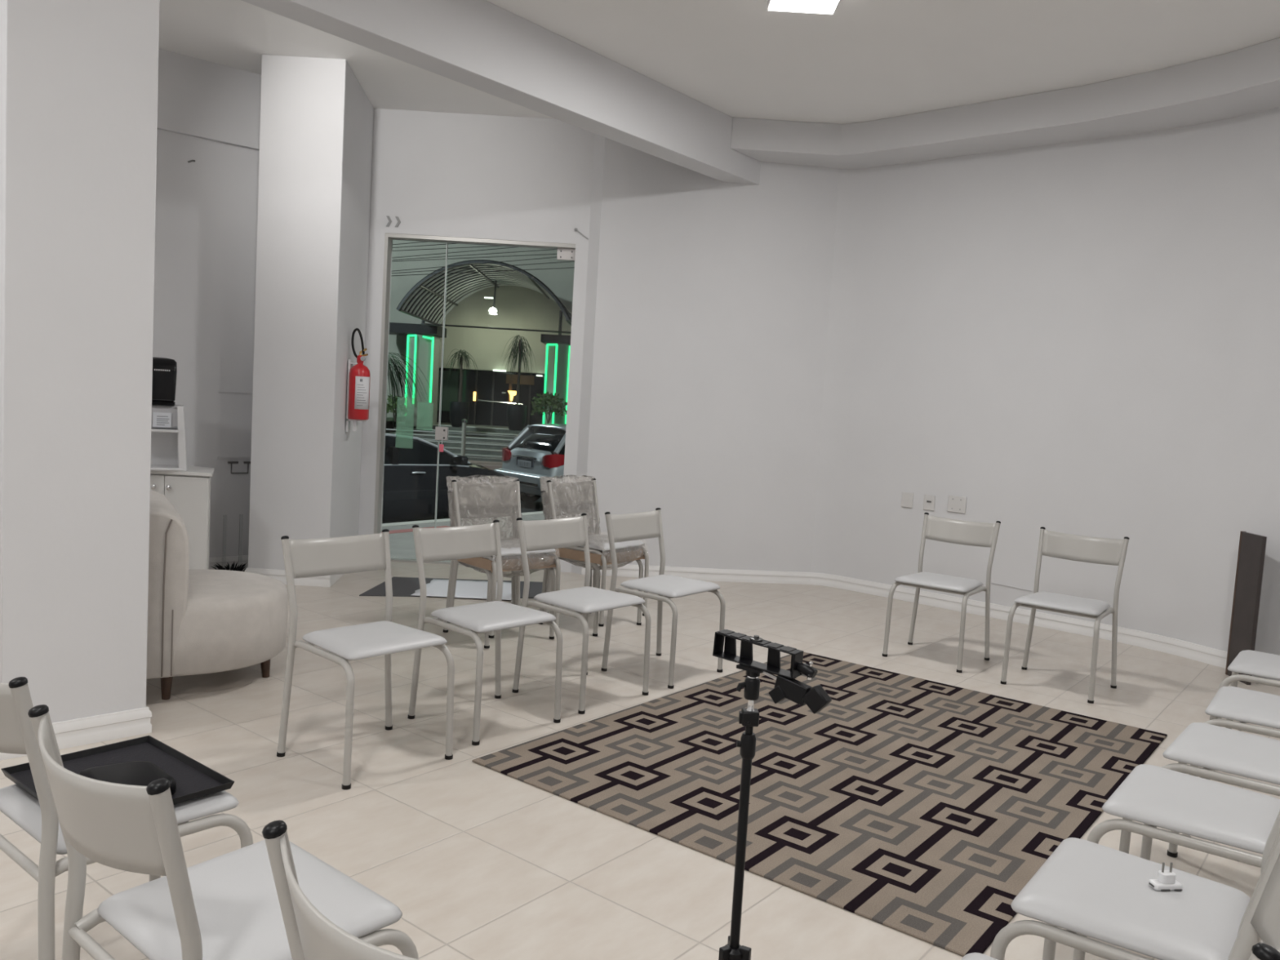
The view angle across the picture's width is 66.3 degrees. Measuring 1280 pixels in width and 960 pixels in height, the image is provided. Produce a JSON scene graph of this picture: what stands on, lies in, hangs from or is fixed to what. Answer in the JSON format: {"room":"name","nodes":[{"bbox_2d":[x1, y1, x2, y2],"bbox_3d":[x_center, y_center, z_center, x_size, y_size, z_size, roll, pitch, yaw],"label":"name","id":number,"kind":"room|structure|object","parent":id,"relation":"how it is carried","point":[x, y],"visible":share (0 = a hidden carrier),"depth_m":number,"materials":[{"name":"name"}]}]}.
{"room":"meeting room","nodes":[
{"label":"meeting room","id":0,"kind":"room"},
{"bbox_2d":[0,0,159,723],"bbox_3d":[-2.115,-0.786,3.605,0.478,3.480,0.452,-1,6,-45],"label":"wall pillar","id":1,"kind":"structure","parent":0,"point":[79,78],"depth_m":3.46,"materials":[{"name":"paint"}]},
{"bbox_2d":[0,706,151,760],"bbox_3d":[-2.208,0.898,3.731,0.510,0.098,0.469,-1,6,-45],"label":"baseboard","id":2,"kind":"structure","parent":1,"relation":"attached to","point":[126,723],"depth_m":3.62,"materials":[{"name":"white paint"}]},
{"bbox_2d":[152,48,261,557],"bbox_3d":[-3.497,-1.089,6.449,2.910,3.480,0.235,-1,6,-41],"label":"wall","id":3,"kind":"structure","parent":0,"point":[209,113],"depth_m":6.76,"materials":[{"name":"paint"}]},
{"bbox_2d":[208,555,248,569],"bbox_3d":[-3.646,0.604,6.418,2.619,0.098,0.016,-1,6,-41],"label":"baseboard","id":4,"kind":"structure","parent":3,"relation":"attached to","point":[230,560],"depth_m":7.02,"materials":[{"name":"white paint"}]},
{"bbox_2d":[217,456,250,458],"bbox_3d":[-2.847,-0.160,7.013,0.340,0.012,0.010,-1,6,-41],"label":"wall strip","id":5,"kind":"object","parent":3,"relation":"attached to","point":[219,457],"visible":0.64,"depth_m":6.97,"materials":[{"name":"paint"}]},
{"bbox_2d":[227,461,250,473],"bbox_3d":[-2.853,-0.089,6.997,0.170,0.087,0.016,-1,6,-41],"label":"valve","id":6,"kind":"object","parent":3,"relation":"attached to","point":[228,462],"visible":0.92,"depth_m":6.98,"materials":[{"name":"grey"}]},
{"bbox_2d":[248,54,373,569],"bbox_3d":[-2.287,-1.067,7.062,0.550,3.480,1.093,3,4,0],"label":"wall column","id":7,"kind":"structure","parent":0,"point":[316,122],"depth_m":6.54,"materials":[{"name":"paint"}]},
{"bbox_2d":[244,567,344,586],"bbox_3d":[-2.384,0.618,7.172,0.584,0.098,1.081,3,4,0],"label":"baseboard","id":8,"kind":"structure","parent":7,"relation":"attached to","point":[280,575],"depth_m":6.64,"materials":[{"name":"white paint"}]},
{"bbox_2d":[346,328,370,431],"bbox_3d":[-1.993,-0.707,6.965,0.148,0.734,0.145,3,4,0],"label":"fire extinguisher","id":9,"kind":"object","parent":7,"relation":"attached to","point":[358,375],"visible":1,"depth_m":6.92,"materials":[{"name":"red"}]},
{"bbox_2d":[356,378,366,405],"bbox_3d":[-1.959,-0.618,6.914,0.069,0.188,0.009,0,5,-34],"label":"print","id":10,"kind":"object","parent":9,"relation":"attached to","point":[361,383],"depth_m":6.91,"materials":[{"name":"grey"}]},
{"bbox_2d":[358,108,594,572],"bbox_3d":[-1.365,-1.063,7.707,1.850,3.480,0.200,3,4,0],"label":"wall","id":11,"kind":"structure","parent":0,"point":[442,174],"depth_m":7.52,"materials":[{"name":"paint"}]},
{"bbox_2d":[386,215,391,226],"bbox_3d":[-1.928,-1.987,7.532,0.044,0.080,0.008,3,4,0],"label":"chevron","id":12,"kind":"object","parent":11,"relation":"attached to","point":[388,216],"visible":1,"depth_m":7.53,"materials":[{"name":"grey paint"}]},
{"bbox_2d":[395,216,400,226],"bbox_3d":[-1.860,-1.983,7.532,0.044,0.080,0.008,3,4,0],"label":"chevron","id":13,"kind":"object","parent":11,"relation":"attached to","point":[397,217],"visible":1,"depth_m":7.53,"materials":[{"name":"grey paint"}]},
{"bbox_2d":[373,232,575,570],"bbox_3d":[-1.303,-0.594,7.713,1.470,2.552,0.140,3,4,0],"label":"door","id":14,"kind":"structure","parent":11,"relation":"in","point":[566,251],"depth_m":7.66,"materials":[{"name":"glass"}]},
{"bbox_2d":[439,437,444,452],"bbox_3d":[-1.560,-0.278,7.709,0.034,0.113,0.015,3,4,0],"label":"tag","id":15,"kind":"object","parent":14,"relation":"hanging from","point":[441,446],"visible":1,"depth_m":7.70,"materials":[{"name":"red plastic"}]},
{"bbox_2d":[571,133,604,573],"bbox_3d":[-0.342,-1.003,7.698,0.200,3.480,0.298,3,4,0],"label":"wall","id":16,"kind":"structure","parent":0,"point":[599,141],"depth_m":7.55,"materials":[{"name":"paint"}]},
{"bbox_2d":[0,560,1279,959],"bbox_3d":[-0.471,1.200,2.754,8.800,0.150,10.700,3,4,0],"label":"floor","id":17,"kind":"structure","parent":0,"point":[478,862],"depth_m":3.52,"materials":[{"name":"tile"}]},
{"bbox_2d":[0,676,253,959],"bbox_3d":[-1.175,0.731,2.089,0.494,0.807,0.524,7,6,38],"label":"chair","id":18,"kind":"object","parent":17,"relation":"on","point":[38,818],"visible":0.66,"depth_m":1.84,"materials":[{"name":"metal"}]},
{"bbox_2d":[1,735,235,804],"bbox_3d":[-1.137,0.650,2.135,0.396,0.016,0.318,7,6,38],"label":"serving tray","id":19,"kind":"object","parent":18,"relation":"on","point":[194,780],"visible":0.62,"depth_m":2.22,"materials":[{"name":"black"}]},
{"bbox_2d":[78,760,176,795],"bbox_3d":[-1.086,0.644,2.084,0.218,0.035,0.145,7,6,42],"label":"case","id":20,"kind":"object","parent":19,"relation":"on","point":[141,773],"visible":0.52,"depth_m":2.09,"materials":[{"name":"black"}]},
{"bbox_2d":[150,466,213,568],"bbox_3d":[-3.022,0.311,6.197,0.806,0.788,0.458,3,4,0],"label":"base cabinet","id":21,"kind":"object","parent":17,"relation":"on","point":[188,491],"visible":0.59,"depth_m":5.99,"materials":[{"name":"white laminate"}]},
{"bbox_2d":[150,466,213,476],"bbox_3d":[-3.000,-0.070,6.174,0.806,0.023,0.444,3,4,0],"label":"countertop","id":22,"kind":"structure","parent":21,"relation":"on","point":[192,470],"depth_m":5.95,"materials":[{"name":"white laminate"}]},
{"bbox_2d":[150,356,187,471],"bbox_3d":[-2.931,-0.404,5.975,0.328,0.680,0.282,1,5,-24],"label":"coffee machine","id":23,"kind":"object","parent":22,"relation":"on","point":[168,433],"visible":0.66,"depth_m":5.93,"materials":[{"name":"white plastic"}]},
{"bbox_2d":[156,415,168,425],"bbox_3d":[-2.881,-0.358,5.922,0.069,0.055,0.001,1,5,-24],"label":"print","id":24,"kind":"object","parent":23,"relation":"on","point":[157,415],"depth_m":5.92},
{"bbox_2d":[151,428,179,432],"bbox_3d":[-2.953,-0.306,5.960,0.280,0.015,0.230,1,5,-24],"label":"shelf","id":25,"kind":"object","parent":23,"relation":"attached to","point":[153,430],"depth_m":5.90,"materials":[{"name":"white plastic"}]},
{"bbox_2d":[150,464,183,471],"bbox_3d":[-2.965,-0.076,6.011,0.310,0.018,0.250,1,5,-24],"label":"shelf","id":26,"kind":"object","parent":23,"relation":"on","point":[153,467],"depth_m":5.96,"materials":[{"name":"white plastic"}]},
{"bbox_2d":[146,490,288,699],"bbox_3d":[-1.989,0.488,4.515,0.700,0.819,0.874,1,5,-30],"label":"lounge chair","id":27,"kind":"object","parent":17,"relation":"on","point":[201,621],"visible":0.65,"depth_m":4.14,"materials":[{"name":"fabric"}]},
{"bbox_2d":[27,704,418,959],"bbox_3d":[-0.718,0.790,1.679,0.494,0.807,0.524,7,6,39],"label":"chair","id":28,"kind":"object","parent":17,"relation":"on","point":[226,906],"visible":0.87,"depth_m":1.61,"materials":[{"name":"metal"}]},
{"bbox_2d":[211,514,248,571],"bbox_3d":[-2.845,0.456,6.870,0.260,0.425,0.263,7,6,37],"label":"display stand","id":29,"kind":"object","parent":17,"relation":"on","point":[239,568],"visible":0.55,"depth_m":6.88,"materials":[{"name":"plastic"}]},
{"bbox_2d":[262,820,418,959],"bbox_3d":[-0.186,0.851,1.289,0.494,0.807,0.524,7,6,41],"label":"chair","id":30,"kind":"object","parent":17,"relation":"on","point":[311,935],"visible":1,"depth_m":1.14,"materials":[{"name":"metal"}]},
{"bbox_2d":[276,528,454,790],"bbox_3d":[-1.018,0.620,3.629,0.524,0.807,0.494,7,6,41],"label":"chair","id":31,"kind":"object","parent":17,"relation":"on","point":[307,557],"visible":1,"depth_m":3.60,"materials":[{"name":"plastic"}]},
{"bbox_2d":[359,577,546,598],"bbox_3d":[-1.275,0.753,6.861,1.269,0.006,0.675,3,5,-11],"label":"door mat","id":32,"kind":"object","parent":17,"relation":"on","point":[402,586],"visible":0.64,"depth_m":6.81,"materials":[{"name":"grey rubber"}]},
{"bbox_2d":[411,578,511,599],"bbox_3d":[-1.181,0.755,6.802,0.680,0.004,0.645,3,4,0],"label":"paper sheet","id":33,"kind":"object","parent":32,"relation":"on","point":[436,588],"visible":0.69,"depth_m":6.76,"materials":[{"name":"white"}]},
{"bbox_2d":[407,520,562,745],"bbox_3d":[-0.655,0.603,4.119,0.524,0.807,0.494,7,6,42],"label":"chair","id":34,"kind":"object","parent":17,"relation":"on","point":[454,543],"visible":1,"depth_m":4.10,"materials":[{"name":"metal"}]},
{"bbox_2d":[443,490,555,648],"bbox_3d":[-0.803,0.479,5.585,0.494,0.807,0.524,-1,6,-41],"label":"chair","id":35,"kind":"object","parent":17,"relation":"on","point":[500,513],"visible":0.4,"depth_m":5.57,"materials":[{"name":"metal"}]},
{"bbox_2d":[447,479,560,638],"bbox_3d":[-0.773,0.418,5.550,0.494,0.807,0.524,-1,6,-41],"label":"chair","id":36,"kind":"object","parent":35,"relation":"on","point":[469,492],"visible":0.57,"depth_m":5.60,"materials":[{"name":"metal"}]},
{"bbox_2d":[445,475,559,577],"bbox_3d":[-0.800,0.268,5.576,0.472,0.548,0.587,-1,6,-41],"label":"plastic wrap","id":37,"kind":"object","parent":36,"relation":"on","point":[473,477],"visible":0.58,"depth_m":5.68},
{"bbox_2d":[457,554,555,572],"bbox_3d":[-0.747,0.446,5.520,0.438,0.067,0.359,-1,6,-41],"label":"cardboard sheet","id":38,"kind":"object","parent":35,"relation":"on","point":[482,562],"visible":0.59,"depth_m":5.38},
{"bbox_2d":[511,513,650,714],"bbox_3d":[-0.279,0.589,4.571,0.524,0.807,0.494,7,6,40],"label":"chair","id":39,"kind":"object","parent":17,"relation":"on","point":[550,534],"visible":1,"depth_m":4.52,"materials":[{"name":"leather"}]},
{"bbox_2d":[539,490,643,636],"bbox_3d":[-0.310,0.476,5.989,0.524,0.807,0.494,7,5,36],"label":"chair","id":40,"kind":"object","parent":17,"relation":"on","point":[546,499],"visible":0.42,"depth_m":5.96,"materials":[{"name":"metal"}]},
{"bbox_2d":[544,478,648,626],"bbox_3d":[-0.274,0.415,5.961,0.524,0.807,0.494,7,5,36],"label":"chair","id":41,"kind":"object","parent":40,"relation":"on","point":[562,500],"visible":0.71,"depth_m":5.98,"materials":[{"name":"metal"}]},
{"bbox_2d":[539,475,646,569],"bbox_3d":[-0.307,0.263,5.980,0.585,0.548,0.470,7,5,36],"label":"plastic wrap","id":42,"kind":"object","parent":41,"relation":"on","point":[556,478],"visible":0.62,"depth_m":6.03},
{"bbox_2d":[555,546,644,565],"bbox_3d":[-0.241,0.443,5.938,0.359,0.067,0.438,7,6,36],"label":"cardboard sheet","id":43,"kind":"object","parent":40,"relation":"on","point":[562,552],"visible":0.64,"depth_m":5.80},
{"bbox_2d":[600,507,725,688],"bbox_3d":[0.110,0.576,5.032,0.524,0.807,0.494,7,6,37],"label":"chair","id":44,"kind":"object","parent":17,"relation":"on","point":[645,525],"visible":0.98,"depth_m":4.98,"materials":[{"name":"leather"}]},
{"bbox_2d":[712,629,831,959],"bbox_3d":[0.196,0.757,1.892,0.500,0.955,0.457,3,4,0],"label":"tripod stand","id":45,"kind":"object","parent":17,"relation":"on","point":[815,698],"visible":1,"depth_m":1.80,"materials":[{"name":"black plastic"}]},
{"bbox_2d":[471,651,1167,956],"bbox_3d":[0.882,1.098,4.040,1.882,0.008,2.488,7,6,38],"label":"patterned rug","id":46,"kind":"object","parent":17,"relation":"on","point":[922,809],"visible":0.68,"depth_m":3.62,"materials":[{"name":"carpet"}]},
{"bbox_2d":[882,512,1000,672],"bbox_3d":[1.748,0.623,5.653,0.494,0.807,0.524,7,6,37],"label":"chair","id":47,"kind":"object","parent":17,"relation":"on","point":[934,528],"visible":1,"depth_m":5.65,"materials":[{"name":"metal"}]},
{"bbox_2d":[1000,526,1128,703],"bbox_3d":[2.262,0.688,5.204,0.494,0.807,0.524,7,6,38],"label":"chair","id":48,"kind":"object","parent":17,"relation":"on","point":[1106,551],"visible":1,"depth_m":5.20,"materials":[{"name":"metal"}]},
{"bbox_2d":[960,835,1279,959],"bbox_3d":[0.629,0.889,1.407,0.524,0.807,0.494,7,6,37],"label":"chair","id":49,"kind":"object","parent":17,"relation":"on","point":[1261,921],"visible":1,"depth_m":1.43,"materials":[{"name":"metal"}]},
{"bbox_2d":[990,810,1279,959],"bbox_3d":[1.012,0.873,1.903,0.524,0.807,0.494,7,6,37],"label":"chair","id":50,"kind":"object","parent":17,"relation":"on","point":[1103,893],"visible":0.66,"depth_m":1.86,"materials":[{"name":"metal"}]},
{"bbox_2d":[1148,862,1182,891],"bbox_3d":[1.036,0.779,1.930,0.060,0.051,0.028,3,5,-8],"label":"plug adapter","id":51,"kind":"object","parent":50,"relation":"on","point":[1166,881],"visible":1,"depth_m":1.92,"materials":[{"name":"white plastic"}]},
{"bbox_2d":[1072,764,1279,959],"bbox_3d":[1.428,0.858,2.411,0.524,0.807,0.494,7,6,38],"label":"chair","id":52,"kind":"object","parent":17,"relation":"on","point":[1154,796],"visible":0.85,"depth_m":2.36,"materials":[{"name":"metal"}]},
{"bbox_2d":[1140,722,1279,860],"bbox_3d":[1.804,0.847,2.830,0.524,0.807,0.494,7,6,39],"label":"chair","id":53,"kind":"object","parent":17,"relation":"on","point":[1207,746],"visible":0.8,"depth_m":2.79,"materials":[{"name":"leather"}]},
{"bbox_2d":[1182,685,1279,836],"bbox_3d":[2.192,0.832,3.306,0.524,0.807,0.494,7,6,37],"label":"chair","id":54,"kind":"object","parent":17,"relation":"on","point":[1243,705],"visible":0.73,"depth_m":3.26,"materials":[{"name":"leather"}]},
{"bbox_2d":[1211,649,1279,771],"bbox_3d":[2.646,0.809,3.933,0.524,0.807,0.494,7,6,37],"label":"chair","id":55,"kind":"object","parent":17,"relation":"on","point":[1260,664],"visible":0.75,"depth_m":3.90,"materials":[{"name":"leather"}]},
{"bbox_2d":[1225,531,1266,684],"bbox_3d":[3.411,0.716,5.521,0.024,0.834,0.219,4,4,2],"label":"wooden board","id":56,"kind":"object","parent":17,"relation":"on","point":[1251,548],"visible":0.96,"depth_m":5.50,"materials":[{"name":"brown wood"}]},
{"bbox_2d":[586,137,839,572],"bbox_3d":[0.542,-0.952,7.707,1.821,3.480,0.233,3,4,-5],"label":"wall","id":57,"kind":"structure","parent":0,"point":[713,300],"depth_m":7.61,"materials":[{"name":"paint"}]},
{"bbox_2d":[241,0,760,184],"bbox_3d":[-0.777,-2.408,5.557,0.205,0.400,5.267,7,6,39],"label":"beam","id":58,"kind":"structure","parent":57,"relation":"attached to","point":[482,45],"depth_m":5.64,"materials":[{"name":"paint"}]},
{"bbox_2d":[581,564,810,584],"bbox_3d":[0.452,0.740,7.731,1.822,0.098,0.049,3,4,-5],"label":"baseboard","id":59,"kind":"structure","parent":57,"relation":"attached to","point":[628,570],"depth_m":7.73,"materials":[{"name":"white paint"}]},
{"bbox_2d":[158,0,1279,124],"bbox_3d":[-0.260,-2.417,2.521,8.800,0.150,10.800,3,4,0],"label":"ceiling","id":60,"kind":"structure","parent":0,"point":[864,60],"depth_m":5.73,"materials":[{"name":"paint"}]},
{"bbox_2d":[767,0,839,13],"bbox_3d":[0.833,-2.439,4.922,0.350,0.052,0.350,3,4,0],"label":"ceiling light","id":61,"kind":"object","parent":60,"relation":"attached to","point":[820,6],"visible":1,"depth_m":5.01,"materials":[{"name":"white"}]},
{"bbox_2d":[810,106,1279,680],"bbox_3d":[3.495,-0.401,2.866,1.862,3.480,10.752,2,5,-13],"label":"wall","id":62,"kind":"structure","parent":0,"point":[1082,337],"depth_m":6.55,"materials":[{"name":"paint"}]},
{"bbox_2d":[901,491,913,507],"bbox_3d":[2.000,0.149,7.341,0.091,0.115,0.013,7,6,42],"label":"wall outlet","id":63,"kind":"object","parent":62,"relation":"attached to","point":[907,498],"visible":1,"depth_m":7.34,"materials":[{"name":"white"}]},
{"bbox_2d":[923,494,935,511],"bbox_3d":[2.130,0.167,7.224,0.086,0.112,0.014,7,6,42],"label":"wall outlet","id":64,"kind":"object","parent":62,"relation":"attached to","point":[929,500],"visible":1,"depth_m":7.22,"materials":[{"name":"white"}]},
{"bbox_2d":[946,494,966,513],"bbox_3d":[2.288,0.175,7.083,0.137,0.120,0.013,7,6,42],"label":"wall outlet","id":65,"kind":"object","parent":62,"relation":"attached to","point":[956,504],"visible":1,"depth_m":7.08,"materials":[{"name":"white"}]},
{"bbox_2d":[730,37,1279,168],"bbox_3d":[3.306,-2.037,2.731,2.636,0.225,10.708,2,5,-16],"label":"ceiling beam","id":66,"kind":"structure","parent":62,"relation":"attached to","point":[1245,81],"depth_m":6.30,"materials":[{"name":"paint"}]},
{"bbox_2d":[991,582,1031,591],"bbox_3d":[2.587,0.742,6.829,0.281,0.015,0.006,7,6,42],"label":"cable","id":67,"kind":"object","parent":62,"relation":"attached to","point":[992,582],"visible":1,"depth_m":6.83,"materials":[{"name":"paint"}]},
{"bbox_2d":[809,572,1227,668],"bbox_3d":[2.478,0.926,6.857,2.979,0.098,0.179,8,6,44],"label":"baseboard","id":68,"kind":"structure","parent":62,"relation":"attached to","point":[1203,654],"depth_m":6.69,"materials":[{"name":"white paint"}]},
{"label":"outside","id":69,"kind":"structure","parent":0,"visible":0},
{"bbox_2d":[392,266,574,275],"bbox_3d":[0.272,-4.663,18.694,60.001,6.372,0.012,3,4,0],"label":"power line","id":70,"kind":"object","parent":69,"point":[573,267],"visible":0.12,"depth_m":18.76,"materials":[{"name":"black rubber"}]},
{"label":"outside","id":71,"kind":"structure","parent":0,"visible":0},
{"bbox_2d":[391,261,574,273],"bbox_3d":[0.285,-4.877,18.978,60.002,7.572,0.012,3,4,0],"label":"power line","id":72,"kind":"object","parent":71,"point":[566,261],"visible":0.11,"depth_m":19.04,"materials":[{"name":"black rubber"}]},
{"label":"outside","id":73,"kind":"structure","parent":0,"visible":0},
{"bbox_2d":[391,257,555,271],"bbox_3d":[0.297,-5.088,19.262,60.002,8.772,0.012,3,4,0],"label":"power line","id":74,"kind":"object","parent":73,"point":[548,257],"visible":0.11,"depth_m":19.34,"materials":[{"name":"black rubber"}]},
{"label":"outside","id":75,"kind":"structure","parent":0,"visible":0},
{"bbox_2d":[391,253,555,262],"bbox_3d":[0.288,-4.936,18.672,60.001,6.372,0.012,3,4,0],"label":"power line","id":76,"kind":"object","parent":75,"point":[542,254],"visible":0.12,"depth_m":18.73,"materials":[{"name":"black rubber"}]},
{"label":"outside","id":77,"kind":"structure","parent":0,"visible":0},
{"bbox_2d":[391,248,557,260],"bbox_3d":[0.299,-5.131,18.958,60.002,7.572,0.012,3,4,0],"label":"power line","id":78,"kind":"object","parent":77,"point":[550,249],"visible":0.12,"depth_m":19.03,"materials":[{"name":"black rubber"}]},
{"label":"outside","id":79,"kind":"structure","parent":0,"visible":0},
{"bbox_2d":[391,247,512,257],"bbox_3d":[0.312,-5.349,19.242,60.002,8.772,0.012,3,4,0],"label":"power line","id":80,"kind":"object","parent":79,"point":[505,247],"visible":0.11,"depth_m":19.32,"materials":[{"name":"black rubber"}]},
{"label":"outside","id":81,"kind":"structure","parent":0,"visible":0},
{"bbox_2d":[392,245,501,251],"bbox_3d":[0.300,-5.135,18.657,60.001,6.372,0.012,3,4,0],"label":"power line","id":82,"kind":"object","parent":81,"point":[488,246],"visible":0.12,"depth_m":18.73,"materials":[{"name":"black rubber"}]},
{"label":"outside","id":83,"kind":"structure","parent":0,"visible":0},
{"bbox_2d":[392,243,457,248],"bbox_3d":[0.313,-5.368,18.939,60.002,7.572,0.012,3,4,0],"label":"power line","id":84,"kind":"object","parent":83,"point":[448,243],"visible":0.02,"depth_m":19.02,"materials":[{"name":"black rubber"}]},
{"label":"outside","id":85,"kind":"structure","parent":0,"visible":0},
{"bbox_2d":[467,460,502,470],"bbox_3d":[-4.983,-0.443,26.117,70.000,0.100,1.700,3,4,0],"label":"pavement","id":86,"kind":"structure","parent":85,"point":[492,465],"depth_m":25.90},
{"bbox_2d":[386,418,515,459],"bbox_3d":[-5.101,-0.999,25.623,4.300,1.270,0.130,3,4,0],"label":"railing","id":87,"kind":"object","parent":86,"relation":"on","point":[464,433],"visible":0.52,"depth_m":25.59,"materials":[{"name":"metal"}]},
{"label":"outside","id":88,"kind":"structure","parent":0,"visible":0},
{"bbox_2d":[382,513,561,560],"bbox_3d":[0.354,0.805,11.631,11.200,0.590,7.330,3,4,0],"label":"pavement","id":89,"kind":"structure","parent":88,"point":[402,544],"depth_m":9.55,"materials":[{"name":"concrete"}]},
{"bbox_2d":[388,525,450,533],"bbox_3d":[-2.901,0.527,8.924,0.140,0.005,3.100,7,6,37],"label":"painted line","id":90,"kind":"structure","parent":89,"relation":"on","point":[402,530],"depth_m":9.68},
{"bbox_2d":[382,511,543,526],"bbox_3d":[-2.139,0.437,10.634,0.130,0.007,6.750,7,6,37],"label":"curb","id":91,"kind":"object","parent":89,"relation":"on","point":[540,512],"visible":0.29,"depth_m":10.41,"materials":[{"name":"paint"}]},
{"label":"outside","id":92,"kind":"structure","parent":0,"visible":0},
{"bbox_2d":[382,496,543,523],"bbox_3d":[-4.952,-0.969,34.151,70.000,0.100,51.800,3,4,0],"label":"street","id":93,"kind":"structure","parent":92,"point":[536,506],"depth_m":16.95,"materials":[{"name":"asphalt"}]},
{"bbox_2d":[385,352,432,432],"bbox_3d":[-5.946,-1.579,22.570,2.267,2.810,2.254,3,4,0],"label":"palm tree","id":94,"kind":"object","parent":93,"relation":"on","point":[398,373],"visible":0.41,"depth_m":22.49,"materials":[{"name":"green plant"}]},
{"bbox_2d":[382,432,511,521],"bbox_3d":[-3.768,-0.011,13.396,2.190,1.361,4.520,7,5,35],"label":"car","id":95,"kind":"object","parent":93,"relation":"on","point":[410,471],"visible":0.36,"depth_m":13.11,"materials":[{"name":"grey paint"}]},
{"bbox_2d":[452,455,468,464],"bbox_3d":[-2.468,-0.281,13.463,0.210,0.116,0.120,7,5,35],"label":"mirror","id":96,"kind":"object","parent":95,"relation":"on","point":[463,460],"depth_m":13.41,"materials":[{"name":"grey paint"}]},
{"bbox_2d":[386,240,574,462],"bbox_3d":[-5.545,-7.972,29.019,48.000,14.570,4.950,3,4,0],"label":"hotel building","id":97,"kind":"structure","parent":93,"relation":"on","point":[488,394],"depth_m":30.72,"materials":[{"name":"paint"}]},
{"bbox_2d":[386,393,408,422],"bbox_3d":[-7.080,-2.078,28.250,0.827,0.807,0.826,3,4,0],"label":"shrub","id":98,"kind":"object","parent":97,"relation":"on","point":[389,406],"visible":0.77,"depth_m":28.16,"materials":[{"name":"green plant"}]},
{"bbox_2d":[389,320,446,426],"bbox_3d":[-6.908,-3.503,29.503,1.800,3.700,1.492,3,4,0],"label":"column","id":99,"kind":"object","parent":97,"relation":"on","point":[423,341],"visible":0.83,"depth_m":29.05,"materials":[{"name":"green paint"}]},
{"bbox_2d":[437,369,458,411],"bbox_3d":[-6.218,-2.884,31.740,0.650,1.300,0.040,3,4,0],"label":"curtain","id":100,"kind":"object","parent":97,"relation":"hanging from","point":[450,393],"depth_m":31.72,"materials":[{"name":"green fabric"}]},
{"bbox_2d":[448,401,469,427],"bbox_3d":[-5.268,-1.907,28.562,0.570,0.740,0.570,3,4,0],"label":"planter","id":101,"kind":"object","parent":97,"relation":"on","point":[459,411],"visible":0.91,"depth_m":28.33,"materials":[{"name":"black"}]},
{"bbox_2d":[443,348,479,401],"bbox_3d":[-5.192,-2.998,28.456,1.060,1.580,1.229,3,4,0],"label":"palm plant","id":102,"kind":"object","parent":101,"relation":"in","point":[464,355],"visible":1,"depth_m":28.46,"materials":[{"name":"green plant"}]},
{"bbox_2d":[395,259,572,333],"bbox_3d":[-4.039,-5.122,28.005,4.553,1.580,5.200,3,4,0],"label":"canopy","id":103,"kind":"object","parent":97,"relation":"attached to","point":[424,301],"visible":0.91,"depth_m":27.45,"materials":[{"name":"grey metal"}]},
{"bbox_2d":[484,280,497,315],"bbox_3d":[-4.309,-5.479,28.971,0.397,1.197,0.455,7,6,41],"label":"floodlight","id":104,"kind":"object","parent":103,"relation":"attached to","point":[492,311],"visible":0.95,"depth_m":28.97,"materials":[{"name":"grey metal"}]},
{"bbox_2d":[473,391,516,400],"bbox_3d":[-4.675,-2.713,31.666,1.410,0.390,0.040,3,4,0],"label":"lamp","id":105,"kind":"object","parent":97,"relation":"attached to","point":[511,393],"depth_m":31.65,"materials":[{"name":"yellow"}]},
{"bbox_2d":[506,404,526,431],"bbox_3d":[-3.601,-1.810,28.562,0.570,0.740,0.570,3,4,0],"label":"planter","id":106,"kind":"object","parent":97,"relation":"on","point":[516,414],"visible":0.98,"depth_m":28.34,"materials":[{"name":"black"}]},
{"bbox_2d":[501,334,536,404],"bbox_3d":[-3.521,-3.165,28.496,0.915,2.098,1.056,0,5,-34],"label":"palm plant","id":107,"kind":"object","parent":106,"relation":"on","point":[519,351],"visible":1,"depth_m":28.43,"materials":[{"name":"green plant"}]},
{"bbox_2d":[493,368,542,376],"bbox_3d":[-3.826,-3.353,30.715,1.530,0.130,0.230,3,4,0],"label":"recessed light","id":108,"kind":"object","parent":97,"relation":"attached to","point":[534,371],"depth_m":30.84,"materials":[{"name":"white"}]},
{"bbox_2d":[530,391,567,423],"bbox_3d":[-2.586,-2.079,28.334,1.124,0.957,1.183,3,4,0],"label":"shrub","id":109,"kind":"object","parent":97,"relation":"on","point":[551,401],"visible":0.99,"depth_m":28.15,"materials":[{"name":"green plant"}]},
{"bbox_2d":[540,310,570,423],"bbox_3d":[-2.456,-3.228,29.504,1.020,3.670,1.492,3,4,0],"label":"column","id":110,"kind":"object","parent":97,"relation":"on","point":[557,346],"visible":0.63,"depth_m":29.00,"materials":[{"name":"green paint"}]},
{"bbox_2d":[493,423,566,502],"bbox_3d":[-0.647,-0.270,18.226,3.875,1.487,1.692,-1,6,-41],"label":"hatchback car","id":111,"kind":"object","parent":93,"relation":"on","point":[538,451],"visible":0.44,"depth_m":17.03,"materials":[{"name":"silver metal"}]},
{"bbox_2d":[502,447,511,461],"bbox_3d":[-2.360,-0.463,17.664,0.233,0.240,0.481,3,4,2],"label":"tail light","id":112,"kind":"object","parent":111,"relation":"attached to","point":[506,451],"depth_m":17.50,"materials":[{"name":"red"}]},
{"bbox_2d":[542,453,564,467],"bbox_3d":[-1.433,-0.325,16.593,0.481,0.240,0.233,4,4,6],"label":"tail light","id":113,"kind":"object","parent":111,"relation":"attached to","point":[548,460],"depth_m":16.53,"materials":[{"name":"red"}]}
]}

